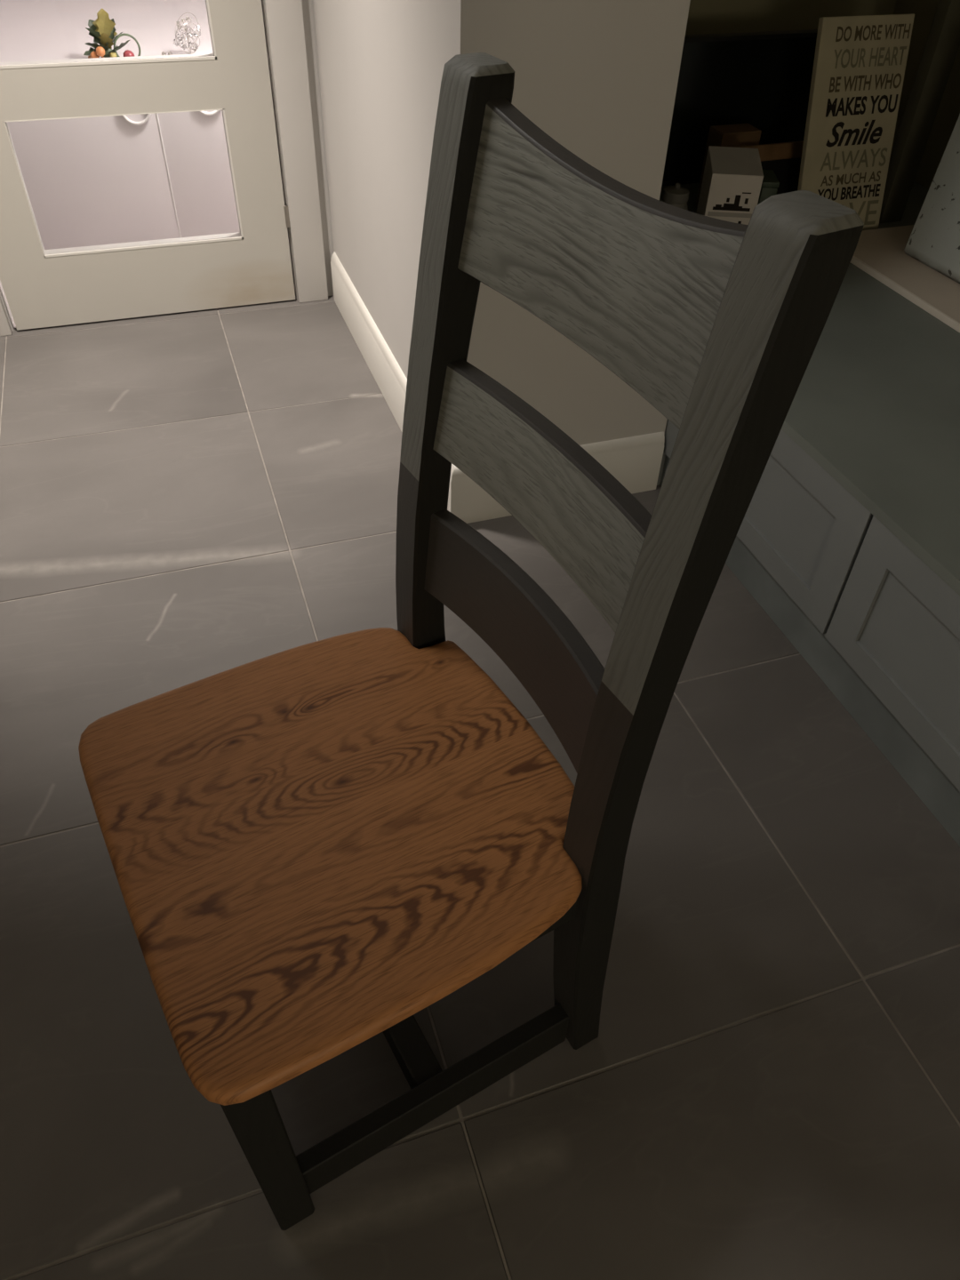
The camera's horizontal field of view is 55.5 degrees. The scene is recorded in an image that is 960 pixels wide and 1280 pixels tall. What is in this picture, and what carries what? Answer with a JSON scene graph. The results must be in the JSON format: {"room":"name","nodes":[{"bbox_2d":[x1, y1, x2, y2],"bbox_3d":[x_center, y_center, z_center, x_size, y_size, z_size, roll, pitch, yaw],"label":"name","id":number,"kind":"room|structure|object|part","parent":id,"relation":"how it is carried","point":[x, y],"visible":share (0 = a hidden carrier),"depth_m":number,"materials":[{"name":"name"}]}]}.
{"room":"dining room","nodes":[
{"label":"dining room","id":0,"kind":"room"},
{"bbox_2d":[0,0,333,330],"bbox_3d":[-0.788,-1.914,2.005,1.525,2.400,0.098,-12,46,-14],"label":"wall","id":1,"kind":"structure","parent":0,"point":[308,8],"depth_m":2.58,"materials":[{"name":"white paint"}]},
{"bbox_2d":[0,296,12,335],"bbox_3d":[-1.370,-1.636,1.909,0.092,2.100,0.028,-12,46,-14],"label":"trim","id":2,"kind":"structure","parent":1,"relation":"attached to","point":[5,329],"depth_m":2.61,"materials":[{"name":"white paint"}]},
{"bbox_2d":[0,0,295,330],"bbox_3d":[-0.931,-1.722,2.061,0.820,2.024,0.046,-12,46,-14],"label":"door","id":3,"kind":"structure","parent":1,"relation":"in","point":[42,288],"depth_m":2.54,"materials":[{"name":"beige paint"}]},
{"bbox_3d":[-0.949,-1.421,2.352,0.549,0.114,0.040,-12,46,-14],"label":"rail","id":4,"kind":"part","parent":3,"relation":"part of","materials":[{"name":"beige paint"}]},
{"bbox_3d":[-0.963,-1.064,2.696,0.549,0.196,0.040,-12,46,-14],"label":"rail","id":5,"kind":"part","parent":3,"relation":"part of","materials":[{"name":"beige paint"}]},
{"bbox_2d":[264,0,327,302],"bbox_3d":[-0.495,-1.824,2.139,0.092,2.100,0.028,-12,46,-14],"label":"trim","id":6,"kind":"structure","parent":1,"relation":"attached to","point":[284,18],"depth_m":2.54,"materials":[{"name":"white paint"}]},
{"bbox_2d":[0,296,959,1279],"bbox_3d":[-0.031,0.539,1.262,4.050,0.060,4.710,-12,46,-14],"label":"floor","id":7,"kind":"structure","parent":0,"point":[768,1086],"depth_m":1.32,"materials":[{"name":"tile"}]},
{"bbox_2d":[78,52,863,1230],"bbox_3d":[-0.122,0.097,0.911,0.506,1.058,0.475,-21,49,-22],"label":"dining chair","id":8,"kind":"object","parent":7,"relation":"on","point":[312,847],"visible":1,"depth_m":0.85,"materials":[{"name":"brown wood"}]},
{"bbox_3d":[-0.216,0.514,0.929,0.046,0.428,0.040,-21,49,-22],"label":"leg","id":9,"kind":"part","parent":8,"relation":"part of","materials":[{"name":"grey paint"}]},
{"bbox_3d":[-0.145,0.170,0.965,0.459,0.023,0.475,-21,49,-22],"label":"seat","id":10,"kind":"part","parent":8,"relation":"part of","materials":[{"name":"brown wood"}]},
{"bbox_3d":[-0.044,-0.083,1.101,0.109,1.058,0.050,-21,49,-22],"label":"post","id":11,"kind":"part","parent":8,"relation":"part of","materials":[{"name":"grey paint"}]},
{"bbox_3d":[0.039,-0.005,0.941,0.052,0.107,0.336,-21,49,-22],"label":"rail","id":12,"kind":"part","parent":8,"relation":"part of","materials":[{"name":"grey paint"}]},
{"bbox_3d":[0.055,-0.138,0.822,0.050,0.094,0.336,-21,49,-22],"label":"rail","id":13,"kind":"part","parent":8,"relation":"part of","materials":[{"name":"grey paint"}]},
{"bbox_3d":[0.086,-0.294,0.692,0.054,0.136,0.336,-21,49,-22],"label":"rail","id":14,"kind":"part","parent":8,"relation":"part of","materials":[{"name":"grey paint"}]},
{"bbox_3d":[0.144,0.145,0.872,0.109,1.058,0.050,-21,49,-22],"label":"post","id":15,"kind":"part","parent":8,"relation":"part of","materials":[{"name":"grey paint"}]},
{"bbox_2d":[656,181,959,846],"bbox_3d":[1.274,0.172,1.370,1.211,0.391,4.306,-12,46,-14],"label":"base cabinet","id":16,"kind":"object","parent":7,"relation":"on","point":[847,539],"visible":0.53,"depth_m":1.61,"materials":[{"name":"blue paint"}]},
{"bbox_2d":[662,182,689,210],"bbox_3d":[0.452,-0.991,2.148,0.068,0.158,0.068,-12,46,-14],"label":"jar","id":17,"kind":"object","parent":16,"relation":"on","point":[676,196],"visible":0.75,"depth_m":2.10,"materials":[{"name":"ceramic"}]},
{"bbox_2d":[695,123,761,207],"bbox_3d":[0.639,-1.213,2.359,0.110,0.196,0.070,-12,46,-14],"label":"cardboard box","id":18,"kind":"object","parent":16,"relation":"on","point":[739,134],"visible":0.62,"depth_m":2.29,"materials":[{"name":"brown cardboard"}]},
{"bbox_2d":[696,145,763,224],"bbox_3d":[0.581,-1.025,2.149,0.114,0.214,0.116,3,44,1],"label":"carton","id":19,"kind":"object","parent":16,"relation":"on","point":[732,177],"visible":0.72,"depth_m":2.09,"materials":[{"name":"white cardboard"}]},
{"bbox_2d":[712,192,751,223],"bbox_3d":[0.578,-0.982,2.111,0.084,0.102,0.001,3,44,1],"label":"picture","id":20,"kind":"object","parent":19,"relation":"attached to","point":[734,206],"depth_m":2.10},
{"bbox_2d":[661,29,817,186],"bbox_3d":[0.564,-1.352,2.372,0.800,0.373,0.160,-12,46,-14],"label":"television","id":21,"kind":"object","parent":16,"relation":"on","point":[761,80],"visible":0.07,"depth_m":2.34,"materials":[{"name":"black plastic"}]},
{"bbox_2d":[733,140,803,194],"bbox_3d":[0.789,-1.175,2.339,0.340,0.175,0.053,-14,46,-16],"label":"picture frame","id":22,"kind":"object","parent":16,"relation":"on","point":[784,159],"visible":0.08,"depth_m":2.30,"materials":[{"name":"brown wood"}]},
{"bbox_3d":[0.786,-1.234,2.301,0.340,0.036,0.018,-14,34,-16],"label":"frame rail","id":23,"kind":"part","parent":22,"relation":"part of","materials":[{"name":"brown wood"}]},
{"bbox_2d":[760,157,801,194],"bbox_3d":[0.789,-1.171,2.341,0.288,0.114,0.006,-14,34,-16],"label":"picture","id":24,"kind":"object","parent":22,"relation":"on","point":[787,170],"depth_m":2.32,"materials":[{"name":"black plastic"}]},
{"bbox_2d":[757,169,779,204],"bbox_3d":[0.662,-1.008,2.165,0.038,0.172,0.092,3,44,1],"label":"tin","id":25,"kind":"object","parent":16,"relation":"on","point":[770,185],"visible":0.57,"depth_m":2.09,"materials":[{"name":"metal"}]},
{"bbox_3d":[0.664,-1.066,2.109,0.038,0.012,0.092,3,44,1],"label":"lid","id":26,"kind":"part","parent":25,"relation":"part of","materials":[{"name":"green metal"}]},
{"bbox_3d":[0.534,-0.244,1.877,0.018,0.050,0.511,-12,46,-14],"label":"rail","id":27,"kind":"part","parent":16,"relation":"part of","materials":[{"name":"grey paint"}]},
{"bbox_3d":[0.540,-0.322,1.804,0.011,0.164,0.523,-12,46,-14],"label":"door","id":28,"kind":"part","parent":16,"relation":"part of","materials":[{"name":"grey paint"}]},
{"bbox_3d":[0.540,-0.402,1.725,0.018,0.060,0.511,-12,46,-14],"label":"rail","id":29,"kind":"part","parent":16,"relation":"part of","materials":[{"name":"grey paint"}]},
{"bbox_2d":[797,13,914,230],"bbox_3d":[0.894,-1.231,2.204,0.249,0.449,0.115,-12,46,-14],"label":"sign board","id":30,"kind":"object","parent":16,"relation":"on","point":[860,62],"visible":0.98,"depth_m":2.17,"materials":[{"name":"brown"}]},
{"bbox_3d":[0.745,0.192,1.433,0.018,0.050,0.524,-12,46,-14],"label":"rail","id":31,"kind":"part","parent":16,"relation":"part of","materials":[{"name":"grey paint"}]},
{"bbox_2d":[850,224,959,333],"bbox_3d":[1.667,0.115,1.151,0.541,0.016,3.535,-12,46,-14],"label":"countertop","id":32,"kind":"structure","parent":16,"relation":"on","point":[879,252],"depth_m":2.12,"materials":[{"name":"wood"}]},
{"bbox_2d":[904,114,959,283],"bbox_3d":[1.203,-0.996,1.969,0.256,0.425,0.428,-12,46,-14],"label":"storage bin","id":33,"kind":"object","parent":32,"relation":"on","point":[933,241],"visible":1,"depth_m":2.09,"materials":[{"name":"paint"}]},
{"bbox_3d":[0.751,0.114,1.359,0.011,0.164,0.536,-12,46,-14],"label":"door","id":34,"kind":"part","parent":16,"relation":"part of","materials":[{"name":"grey paint"}]},
{"bbox_2d":[879,0,959,223],"bbox_3d":[1.084,-1.453,2.076,0.066,0.959,0.040,-12,46,-14],"label":"board","id":35,"kind":"object","parent":16,"relation":"on","point":[942,44],"visible":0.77,"depth_m":2.21,"materials":[{"name":"brown wood"}]},
{"bbox_3d":[0.751,0.034,1.281,0.018,0.060,0.524,-12,46,-14],"label":"rail","id":36,"kind":"part","parent":16,"relation":"part of","materials":[{"name":"grey paint"}]},
{"bbox_2d":[312,0,690,445],"bbox_3d":[0.016,-1.591,1.701,0.499,2.400,1.234,-12,46,-14],"label":"wall","id":37,"kind":"structure","parent":0,"point":[599,78],"depth_m":1.77,"materials":[{"name":"white paint"}]},
{"bbox_2d":[330,251,664,523],"bbox_3d":[-0.019,-0.766,2.467,0.510,0.148,1.229,-12,46,-14],"label":"baseboard","id":38,"kind":"structure","parent":37,"relation":"attached to","point":[635,462],"depth_m":2.12,"materials":[{"name":"white paint"}]},
{"bbox_2d":[685,0,896,34],"bbox_3d":[0.636,-2.017,2.168,1.295,2.400,0.080,-12,46,-14],"label":"wall","id":39,"kind":"structure","parent":0,"point":[704,16],"depth_m":2.49,"materials":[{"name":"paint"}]},
{"bbox_2d":[890,0,959,188],"bbox_3d":[1.921,-0.671,0.822,0.080,2.400,4.470,-12,46,-14],"label":"wall","id":40,"kind":"structure","parent":0,"point":[948,111],"depth_m":2.53,"materials":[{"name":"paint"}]},
{"bbox_3d":[-1.121,-1.775,3.614,3.200,0.049,2.240,-12,46,-14],"label":"floor","id":41,"kind":"structure","parent":0,"visible":0},
{"bbox_2d":[0,0,239,249],"bbox_3d":[-1.359,-2.045,3.494,2.000,0.490,1.612,-12,46,-14],"label":"base cabinet","id":42,"kind":"object","parent":41,"relation":"on","point":[89,181],"visible":0.23,"depth_m":3.01,"materials":[{"name":"white wood"}]},
{"bbox_3d":[-1.532,-1.426,2.860,1.074,0.467,0.020,-12,46,-14],"label":"door","id":43,"kind":"part","parent":42,"relation":"part of","materials":[{"name":"grey wood"}]},
{"bbox_2d":[0,0,212,62],"bbox_3d":[-1.353,-2.213,3.331,2.000,0.021,1.612,-12,46,-14],"label":"countertop","id":44,"kind":"structure","parent":42,"relation":"on","point":[29,29],"depth_m":3.36,"materials":[{"name":"white stone"}]},
{"bbox_2d":[83,8,141,58],"bbox_3d":[-1.192,-1.937,2.936,0.179,0.144,0.101,-12,46,-14],"label":"decoration","id":45,"kind":"object","parent":44,"relation":"on","point":[102,29],"visible":0.84,"depth_m":2.93,"materials":[{"name":"green plant"}]},
{"bbox_2d":[90,51,99,58],"bbox_3d":[-1.240,-1.878,2.940,0.028,0.029,0.029,-12,46,-14],"label":"fruit","id":46,"kind":"object","parent":45,"relation":"on","point":[93,54],"depth_m":2.93,"materials":[{"name":"orange food"}]},
{"bbox_2d":[96,46,104,56],"bbox_3d":[-1.215,-1.884,2.924,0.028,0.029,0.029,-12,46,-14],"label":"fruit","id":47,"kind":"object","parent":45,"relation":"on","point":[100,50],"depth_m":2.92,"materials":[{"name":"orange food"}]},
{"bbox_2d":[161,50,172,55],"bbox_3d":[-1.046,-1.957,3.050,0.036,0.017,0.014,-12,46,-14],"label":"stud","id":48,"kind":"object","parent":44,"relation":"on","point":[169,52],"visible":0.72,"depth_m":3.05,"materials":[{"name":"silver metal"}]},
{"bbox_2d":[173,12,200,54],"bbox_3d":[-0.970,-1.999,3.021,0.096,0.122,0.098,-12,46,-14],"label":"ornament","id":49,"kind":"object","parent":44,"relation":"on","point":[189,32],"visible":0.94,"depth_m":3.01,"materials":[{"name":"silver metal"}]},
{"bbox_3d":[-0.968,-1.991,3.031,0.045,0.096,0.045,-12,46,-14],"label":"stem","id":50,"kind":"part","parent":49,"relation":"part of","materials":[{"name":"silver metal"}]},
{"bbox_3d":[-1.071,-1.650,2.836,0.094,0.094,0.010,-12,46,-14],"label":"ring handle","id":51,"kind":"part","parent":42,"relation":"part of","materials":[{"name":"white metal"}]},
{"bbox_3d":[-0.599,-1.626,3.105,0.895,0.467,0.020,-12,46,-14],"label":"door","id":52,"kind":"part","parent":42,"relation":"part of","materials":[{"name":"grey wood"}]},
{"bbox_3d":[-0.860,-1.706,2.881,0.094,0.094,0.010,-12,46,-14],"label":"ring handle","id":53,"kind":"part","parent":42,"relation":"part of","materials":[{"name":"white metal"}]}
]}

